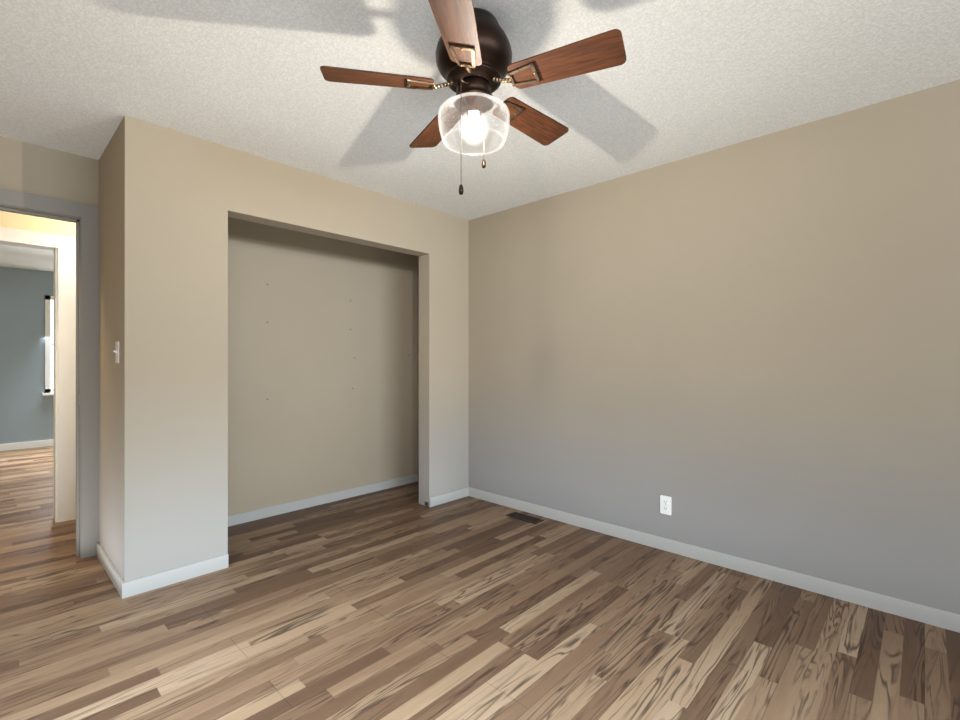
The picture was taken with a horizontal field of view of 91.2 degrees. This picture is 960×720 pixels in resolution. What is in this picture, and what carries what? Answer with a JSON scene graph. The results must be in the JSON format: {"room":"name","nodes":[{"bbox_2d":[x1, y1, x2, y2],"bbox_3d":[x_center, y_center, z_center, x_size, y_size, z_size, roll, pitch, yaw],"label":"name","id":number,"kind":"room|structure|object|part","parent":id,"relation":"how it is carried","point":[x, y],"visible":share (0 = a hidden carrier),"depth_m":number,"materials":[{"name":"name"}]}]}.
{"room":"empty bedroom","nodes":[
{"label":"empty bedroom","id":0,"kind":"room"},
{"bbox_2d":[0,267,53,443],"bbox_3d":[-6.386,-0.016,6.285,0.135,2.440,5.565,0,0,43],"label":"wall","id":1,"kind":"structure","parent":0,"point":[26,410],"depth_m":6.39,"materials":[{"name":"paint"}]},
{"bbox_2d":[0,439,53,450],"bbox_3d":[-6.332,1.158,6.233,0.012,0.090,5.365,0,0,43],"label":"baseboard","id":2,"kind":"structure","parent":1,"relation":"attached to","point":[24,445],"depth_m":6.40,"materials":[{"name":"white wood"}]},
{"bbox_2d":[42,295,53,394],"bbox_3d":[-5.716,-0.203,6.880,0.100,1.385,1.010,0,0,43],"label":"room window","id":3,"kind":"structure","parent":1,"relation":"in","point":[49,345],"depth_m":6.56,"materials":[{"name":"white"}]},
{"bbox_2d":[0,211,75,237],"bbox_3d":[-3.318,-0.019,3.386,0.135,2.440,5.565,0,0,43],"label":"wall","id":4,"kind":"structure","parent":0,"point":[33,223],"depth_m":3.41,"materials":[{"name":"paint"}]},
{"bbox_2d":[0,227,75,521],"bbox_3d":[-3.445,0.138,3.241,0.151,2.125,1.080,0,0,43],"label":"door frame","id":5,"kind":"structure","parent":4,"relation":"attached to","point":[63,248],"depth_m":3.50,"materials":[{"name":"white wood"}]},
{"bbox_2d":[0,136,98,206],"bbox_3d":[-2.740,-0.020,2.613,0.135,2.440,0.955,0,0,43],"label":"wall","id":6,"kind":"structure","parent":0,"point":[29,168],"depth_m":2.75,"materials":[{"name":"paint"}]},
{"bbox_2d":[0,188,98,558],"bbox_3d":[-2.746,0.127,2.596,0.152,2.147,0.991,0,0,43],"label":"door frame","id":7,"kind":"structure","parent":6,"relation":"attached to","point":[84,218],"depth_m":2.87,"materials":[{"name":"paint"}]},
{"bbox_2d":[99,133,114,566],"bbox_3d":[-2.138,-0.020,2.794,0.763,2.440,0.135,0,0,43],"label":"wall","id":8,"kind":"structure","parent":0,"point":[107,159],"depth_m":2.71,"materials":[{"name":"paint"}]},
{"bbox_2d":[96,542,123,594],"bbox_3d":[-2.075,1.163,2.632,0.774,0.075,0.012,0,0,43],"label":"baseboard","id":9,"kind":"structure","parent":8,"relation":"attached to","point":[113,574],"depth_m":2.59,"materials":[{"name":"paint"}]},
{"bbox_2d":[113,341,118,362],"bbox_3d":[-1.930,-0.042,2.491,0.070,0.115,0.020,0,0,43],"label":"switch plate","id":10,"kind":"object","parent":8,"relation":"attached to","point":[116,350],"visible":0.98,"depth_m":2.48,"materials":[{"name":"white plastic"}]},
{"bbox_2d":[115,115,468,581],"bbox_3d":[-0.999,-0.019,3.324,0.135,2.440,2.470,0,0,43],"label":"wall","id":11,"kind":"structure","parent":0,"point":[171,201],"depth_m":2.63,"materials":[{"name":"paint"}]},
{"bbox_2d":[120,554,227,598],"bbox_3d":[-1.626,1.163,2.553,0.012,0.075,0.480,0,0,43],"label":"baseboard","id":12,"kind":"structure","parent":11,"relation":"attached to","point":[151,582],"depth_m":2.52,"materials":[{"name":"paint"}]},
{"bbox_2d":[429,487,467,506],"bbox_3d":[-0.265,1.164,3.992,0.012,0.075,0.420,0,0,43],"label":"baseboard","id":13,"kind":"structure","parent":11,"relation":"attached to","point":[454,495],"depth_m":3.98,"materials":[{"name":"paint"}]},
{"bbox_2d":[228,217,416,515],"bbox_3d":[-1.496,-0.019,3.887,0.194,2.440,2.335,0,0,43],"label":"wall","id":14,"kind":"structure","parent":0,"point":[315,424],"depth_m":3.89,"materials":[{"name":"paint"}]},
{"bbox_2d":[228,474,417,526],"bbox_3d":[-1.421,1.164,3.815,0.012,0.075,2.335,0,0,43],"label":"baseboard","id":15,"kind":"structure","parent":14,"relation":"attached to","point":[248,516],"depth_m":3.88,"materials":[{"name":"paint"}]},
{"bbox_2d":[0,446,959,719],"bbox_3d":[-2.870,1.226,3.055,9.680,0.050,5.700,0,0,43],"label":"floor","id":16,"kind":"structure","parent":0,"point":[398,602],"depth_m":2.07,"materials":[{"name":"laminate"}]},
{"bbox_2d":[506,512,543,523],"bbox_3d":[0.341,1.198,3.577,0.280,0.006,0.110,0,0,43],"label":"floor vent","id":17,"kind":"object","parent":16,"relation":"in","point":[526,518],"visible":1,"depth_m":3.57,"materials":[{"name":"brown metal"}]},
{"bbox_2d":[0,0,959,271],"bbox_3d":[-2.870,-1.269,3.057,9.680,0.060,5.700,0,0,43],"label":"ceiling","id":18,"kind":"structure","parent":0,"point":[688,78],"depth_m":2.09,"materials":[{"name":"white paint"}]},
{"bbox_2d":[320,0,625,194],"bbox_3d":[0.002,-0.901,1.767,1.056,0.678,1.010,0,0,43],"label":"ceiling fan","id":19,"kind":"object","parent":18,"relation":"hanging from","point":[476,66],"visible":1,"depth_m":1.66,"materials":[{"name":"brown wood"}]},
{"bbox_3d":[-0.022,-0.878,1.743,0.266,0.148,0.266,0,0,43],"label":"lamp shade","id":20,"kind":"part","parent":19,"relation":"part of","materials":[{"name":"clear glass"}]},
{"bbox_2d":[417,79,959,614],"bbox_3d":[0.920,-0.019,3.303,4.509,2.440,0.135,0,0,43],"label":"wall","id":21,"kind":"structure","parent":0,"point":[749,349],"depth_m":2.63,"materials":[{"name":"paint"}]},
{"bbox_2d":[660,495,671,514],"bbox_3d":[1.171,0.916,2.966,0.070,0.115,0.008,0,0,43],"label":"outlet","id":22,"kind":"object","parent":21,"relation":"attached to","point":[666,505],"visible":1,"depth_m":2.96,"materials":[{"name":"white plastic"}]},
{"bbox_2d":[468,487,959,632],"bbox_3d":[1.152,1.163,2.981,3.462,0.075,0.012,0,0,43],"label":"baseboard","id":23,"kind":"structure","parent":21,"relation":"attached to","point":[917,612],"depth_m":2.62,"materials":[{"name":"paint"}]}
]}

